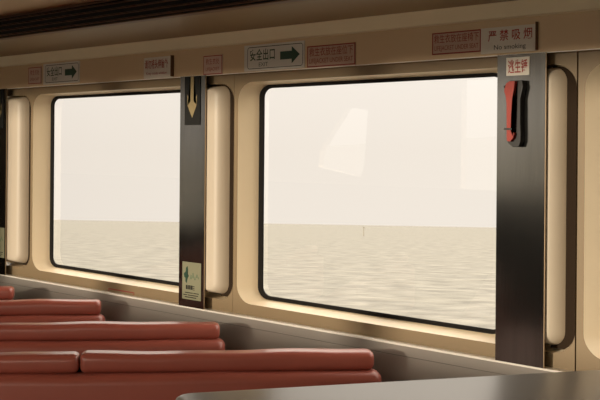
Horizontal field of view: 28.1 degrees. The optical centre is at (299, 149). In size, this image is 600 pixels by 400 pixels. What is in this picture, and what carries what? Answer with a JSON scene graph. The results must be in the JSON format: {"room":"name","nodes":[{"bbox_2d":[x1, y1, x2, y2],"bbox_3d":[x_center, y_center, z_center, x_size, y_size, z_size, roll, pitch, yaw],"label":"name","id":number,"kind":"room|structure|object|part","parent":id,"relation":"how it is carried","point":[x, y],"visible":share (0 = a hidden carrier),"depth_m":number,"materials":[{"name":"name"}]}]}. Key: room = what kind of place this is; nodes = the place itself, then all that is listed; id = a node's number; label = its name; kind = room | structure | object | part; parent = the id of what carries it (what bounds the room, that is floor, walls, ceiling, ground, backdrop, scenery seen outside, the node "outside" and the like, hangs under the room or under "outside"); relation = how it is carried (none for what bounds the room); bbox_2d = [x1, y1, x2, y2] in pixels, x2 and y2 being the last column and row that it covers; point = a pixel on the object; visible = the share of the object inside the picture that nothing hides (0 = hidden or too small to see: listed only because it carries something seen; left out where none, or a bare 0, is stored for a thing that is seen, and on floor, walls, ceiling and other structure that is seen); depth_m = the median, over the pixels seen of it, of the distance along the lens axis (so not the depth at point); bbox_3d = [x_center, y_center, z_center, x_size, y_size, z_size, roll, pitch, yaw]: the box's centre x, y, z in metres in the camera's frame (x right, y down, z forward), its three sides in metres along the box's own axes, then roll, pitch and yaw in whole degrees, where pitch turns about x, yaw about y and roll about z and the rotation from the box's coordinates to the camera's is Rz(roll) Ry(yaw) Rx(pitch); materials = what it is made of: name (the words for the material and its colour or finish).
{"room":"ship interior","nodes":[
{"label":"ship interior","id":0,"kind":"room"},
{"bbox_2d":[1,0,104,16],"bbox_3d":[-1.560,-0.748,7.089,0.145,0.650,19.000,0,0,-42],"label":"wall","id":1,"kind":"structure","parent":0,"point":[99,0],"depth_m":6.78,"materials":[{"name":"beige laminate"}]},
{"bbox_2d":[0,10,599,88],"bbox_3d":[-1.638,-0.424,7.022,0.056,0.135,19.000,0,0,-42],"label":"wall panel","id":2,"kind":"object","parent":1,"relation":"attached to","point":[576,31],"depth_m":4.81,"materials":[{"name":"beige plastic"}]},
{"bbox_2d":[28,66,41,84],"bbox_3d":[-1.509,-0.421,6.833,0.005,0.098,0.148,0,0,-42],"label":"notice sign","id":3,"kind":"object","parent":2,"relation":"attached to","point":[34,73],"visible":1,"depth_m":6.83,"materials":[{"name":"beige"}]},
{"bbox_2d":[43,61,79,84],"bbox_3d":[-1.317,-0.421,6.617,0.005,0.116,0.386,0,0,-42],"label":"exit sign","id":4,"kind":"object","parent":2,"relation":"attached to","point":[63,72],"visible":1,"depth_m":6.61,"materials":[{"name":"grey plastic"}]},
{"bbox_2d":[144,55,173,78],"bbox_3d":[-0.697,-0.405,5.911,0.017,0.106,0.238,0,0,-42],"label":"notice sign","id":5,"kind":"object","parent":2,"relation":"attached to","point":[154,67],"visible":1,"depth_m":5.89,"materials":[{"name":"beige plastic"}]},
{"bbox_2d":[203,54,222,74],"bbox_3d":[-0.406,-0.394,5.592,0.005,0.092,0.145,0,0,-42],"label":"notice sign","id":6,"kind":"object","parent":2,"relation":"attached to","point":[212,64],"visible":1,"depth_m":5.59,"materials":[{"name":"beige"}]},
{"bbox_2d":[244,40,304,71],"bbox_3d":[-0.116,-0.408,5.266,0.005,0.116,0.406,0,0,-42],"label":"exit sign","id":7,"kind":"object","parent":2,"relation":"attached to","point":[284,55],"visible":1,"depth_m":5.26,"materials":[{"name":"grey plastic"}]},
{"bbox_2d":[307,42,355,67],"bbox_3d":[0.129,-0.392,4.991,0.005,0.090,0.292,0,0,-42],"label":"notice sign","id":8,"kind":"object","parent":2,"relation":"attached to","point":[343,53],"visible":1,"depth_m":4.99,"materials":[{"name":"beige"}]},
{"bbox_2d":[432,29,480,54],"bbox_3d":[0.584,-0.400,4.480,0.005,0.083,0.239,0,0,-42],"label":"notice sign","id":9,"kind":"object","parent":2,"relation":"attached to","point":[466,41],"visible":1,"depth_m":4.48,"materials":[{"name":"beige"}]},
{"bbox_2d":[481,22,537,53],"bbox_3d":[0.747,-0.397,4.290,0.013,0.100,0.248,0,0,-42],"label":"notice sign","id":10,"kind":"object","parent":2,"relation":"attached to","point":[519,38],"visible":1,"depth_m":4.28,"materials":[{"name":"beige plastic"}]},
{"bbox_2d":[0,0,599,66],"bbox_3d":[-3.523,-0.795,5.343,5.400,0.586,19.000,0,0,-42],"label":"ceiling","id":11,"kind":"structure","parent":0,"point":[308,18],"depth_m":5.14,"materials":[{"name":"beige"}]},
{"bbox_3d":[-3.758,-0.900,5.134,4.770,0.380,19.000,0,0,-42],"label":"panel","id":12,"kind":"part","parent":11,"relation":"part of","materials":[{"name":"beige plastic"}]},
{"bbox_2d":[0,0,305,39],"bbox_3d":[-1.949,-0.642,6.744,0.073,0.120,19.000,0,0,-42],"label":"ceiling vent","id":13,"kind":"object","parent":11,"relation":"in","point":[105,13],"visible":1,"depth_m":5.53,"materials":[{"name":"brown metal"}]},
{"bbox_3d":[-3.543,1.662,5.343,5.400,0.100,19.000,0,0,-42],"label":"floor","id":14,"kind":"structure","parent":0,"visible":0},
{"bbox_2d":[0,286,14,299],"bbox_3d":[-3.194,1.177,6.242,3.350,0.874,0.555,0,0,-6],"label":"bench","id":15,"kind":"object","parent":14,"relation":"on","point":[6,292],"visible":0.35,"depth_m":6.58,"materials":[{"name":"red leather"}]},
{"bbox_2d":[0,299,104,322],"bbox_3d":[-2.619,1.182,5.684,3.350,0.874,0.555,0,0,-6],"label":"bench","id":16,"kind":"object","parent":14,"relation":"on","point":[23,310],"visible":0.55,"depth_m":5.99,"materials":[{"name":"red leather"}]},
{"bbox_2d":[0,299,100,315],"bbox_3d":[-1.560,0.792,6.018,1.110,0.076,0.110,0,0,-6],"label":"cushion","id":17,"kind":"object","parent":16,"relation":"on","point":[23,307],"depth_m":6.00,"materials":[{"name":"red leather"}]},
{"bbox_2d":[0,314,104,322],"bbox_3d":[-2.643,0.983,5.867,3.338,0.332,0.135,0,0,-6],"label":"cushion","id":18,"kind":"object","parent":16,"relation":"on","point":[4,318],"depth_m":5.96,"materials":[{"name":"red leather"}]},
{"bbox_2d":[0,321,224,356],"bbox_3d":[-1.970,1.187,4.944,3.350,0.874,0.555,0,0,-6],"label":"bench","id":19,"kind":"object","parent":14,"relation":"on","point":[78,336],"visible":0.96,"depth_m":5.22,"materials":[{"name":"red leather"}]},
{"bbox_2d":[0,321,219,340],"bbox_3d":[-0.911,0.797,5.279,1.110,0.076,0.110,0,0,-6],"label":"cushion","id":20,"kind":"object","parent":19,"relation":"on","point":[78,330],"depth_m":5.24,"materials":[{"name":"red leather"}]},
{"bbox_2d":[0,338,224,356],"bbox_3d":[-1.993,0.988,5.128,3.338,0.332,0.135,0,0,-6],"label":"cushion","id":21,"kind":"object","parent":19,"relation":"on","point":[79,345],"depth_m":5.20,"materials":[{"name":"red leather"}]},
{"bbox_2d":[0,348,381,399],"bbox_3d":[-1.331,1.192,4.237,3.350,0.874,0.555,0,0,-6],"label":"bench","id":22,"kind":"object","parent":14,"relation":"on","point":[97,374],"visible":1,"depth_m":4.48,"materials":[{"name":"red leather"}]},
{"bbox_2d":[0,351,79,373],"bbox_3d":[-1.374,0.794,4.456,1.095,0.074,0.110,0,0,-6],"label":"cushion","id":23,"kind":"object","parent":22,"relation":"on","point":[36,362],"depth_m":4.45,"materials":[{"name":"red leather"}]},
{"bbox_2d":[0,369,381,399],"bbox_3d":[-1.355,0.993,4.420,3.338,0.332,0.135,0,0,-6],"label":"cushion","id":24,"kind":"object","parent":22,"relation":"on","point":[15,384],"depth_m":4.45,"materials":[{"name":"red leather"}]},
{"bbox_2d":[80,348,373,372],"bbox_3d":[-0.272,0.802,4.572,1.110,0.076,0.110,0,0,-6],"label":"cushion","id":25,"kind":"object","parent":22,"relation":"on","point":[279,360],"depth_m":4.53,"materials":[{"name":"red leather"}]},
{"bbox_2d":[176,370,599,399],"bbox_3d":[0.541,1.144,3.108,1.655,1.000,0.620,0,0,-18],"label":"table","id":26,"kind":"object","parent":14,"relation":"on","point":[570,385],"depth_m":3.20,"materials":[{"name":"grey laminate"}]},
{"bbox_3d":[-1.576,1.227,7.089,0.145,0.800,19.000,0,0,-42],"label":"wall","id":27,"kind":"structure","parent":0,"visible":0},
{"bbox_2d":[6,88,30,277],"bbox_3d":[-2.151,0.193,7.676,0.157,1.260,1.887,0,0,-42],"label":"window","id":28,"kind":"structure","parent":27,"relation":"in","point":[18,100],"depth_m":7.00,"materials":[{"name":"beige plastic"}]},
{"bbox_2d":[30,74,234,312],"bbox_3d":[-0.899,0.203,6.268,0.157,1.260,1.887,0,0,-42],"label":"window","id":29,"kind":"structure","parent":27,"relation":"in","point":[219,204],"depth_m":6.08,"materials":[{"name":"beige plastic"}]},
{"bbox_2d":[108,288,133,295],"bbox_3d":[-0.928,0.746,6.224,0.002,0.033,0.239,0,0,-42],"label":"label","id":30,"kind":"object","parent":29,"relation":"attached to","point":[109,289],"visible":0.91,"depth_m":6.22,"materials":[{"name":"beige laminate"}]},
{"bbox_2d":[0,274,569,381],"bbox_3d":[-1.657,1.184,7.017,0.050,0.886,19.000,0,0,-42],"label":"lower wall panel","id":31,"kind":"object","parent":27,"relation":"attached to","point":[394,360],"depth_m":5.22,"materials":[{"name":"grey plastic"}]},
{"bbox_2d":[0,89,6,274],"bbox_3d":[-1.795,0.190,7.146,0.005,1.099,0.192,0,0,-42],"label":"steel post","id":32,"kind":"object","parent":31,"relation":"on","point":[3,131],"visible":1,"depth_m":7.09,"materials":[{"name":"black metal"}]},
{"bbox_2d":[0,89,3,127],"bbox_3d":[-1.793,-0.242,7.141,0.004,0.231,0.122,0,0,-42],"label":"arrow sign","id":33,"kind":"object","parent":32,"relation":"attached to","point":[1,90],"visible":1,"depth_m":7.11,"materials":[{"name":"black"}]},
{"bbox_2d":[0,228,4,257],"bbox_3d":[-1.794,0.552,7.136,0.002,0.178,0.148,0,0,-42],"label":"sticker","id":34,"kind":"object","parent":32,"relation":"attached to","point":[2,230],"visible":1,"depth_m":7.10,"materials":[{"name":"yellow"}]},
{"bbox_2d":[179,75,206,309],"bbox_3d":[-0.511,0.200,5.703,0.005,1.099,0.200,0,0,-42],"label":"steel post","id":35,"kind":"object","parent":31,"relation":"on","point":[192,201],"visible":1,"depth_m":5.69,"materials":[{"name":"black"}]},
{"bbox_2d":[182,261,200,300],"bbox_3d":[-0.515,0.625,5.697,0.002,0.178,0.148,0,0,-42],"label":"sticker","id":36,"kind":"object","parent":35,"relation":"attached to","point":[191,272],"visible":1,"depth_m":5.70,"materials":[{"name":"yellow"}]},
{"bbox_2d":[183,292,198,298],"bbox_3d":[-0.518,0.692,5.699,0.001,0.025,0.122,0,0,-42],"label":"print","id":37,"kind":"object","parent":36,"relation":"attached to","point":[186,295],"depth_m":5.70,"materials":[{"name":"black"}]},
{"bbox_2d":[185,76,200,124],"bbox_3d":[-0.511,-0.232,5.699,0.004,0.231,0.122,0,0,-42],"label":"arrow sign","id":38,"kind":"object","parent":35,"relation":"attached to","point":[193,83],"visible":1,"depth_m":5.69,"materials":[{"name":"black plastic"}]},
{"bbox_2d":[495,52,546,367],"bbox_3d":[0.781,0.211,4.249,0.005,1.099,0.214,0,0,-42],"label":"steel post","id":39,"kind":"object","parent":31,"relation":"on","point":[521,171],"visible":1,"depth_m":4.24,"materials":[{"name":"black"}]},
{"bbox_2d":[504,80,525,146],"bbox_3d":[0.757,-0.126,4.246,0.039,0.235,0.078,0,0,-42],"label":"hammer","id":40,"kind":"object","parent":39,"relation":"attached to","point":[514,91],"visible":1,"depth_m":4.23,"materials":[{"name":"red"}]},
{"bbox_2d":[506,56,529,75],"bbox_3d":[0.773,-0.295,4.257,0.003,0.065,0.102,0,0,-42],"label":"sign","id":41,"kind":"object","parent":39,"relation":"attached to","point":[515,66],"visible":1,"depth_m":4.26,"materials":[{"name":"beige"}]},
{"bbox_2d":[233,51,578,370],"bbox_3d":[0.356,0.213,4.857,0.157,1.260,1.887,0,0,-42],"label":"window","id":42,"kind":"structure","parent":27,"relation":"in","point":[250,298],"depth_m":4.73,"materials":[{"name":"beige plastic"}]},
{"bbox_2d":[576,50,599,370],"bbox_3d":[1.613,0.223,3.443,0.157,1.260,1.887,0,0,-42],"label":"window","id":43,"kind":"structure","parent":27,"relation":"in","point":[588,192],"depth_m":4.10,"materials":[{"name":"beige plastic"}]},
{"label":"outside","id":44,"kind":"structure","parent":0,"visible":0},
{"bbox_2d":[53,220,495,328],"bbox_3d":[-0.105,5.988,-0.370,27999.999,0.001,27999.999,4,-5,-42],"label":"sea","id":45,"kind":"structure","parent":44,"point":[442,274],"depth_m":187.83,"materials":[{"name":"liquid"}]}
]}

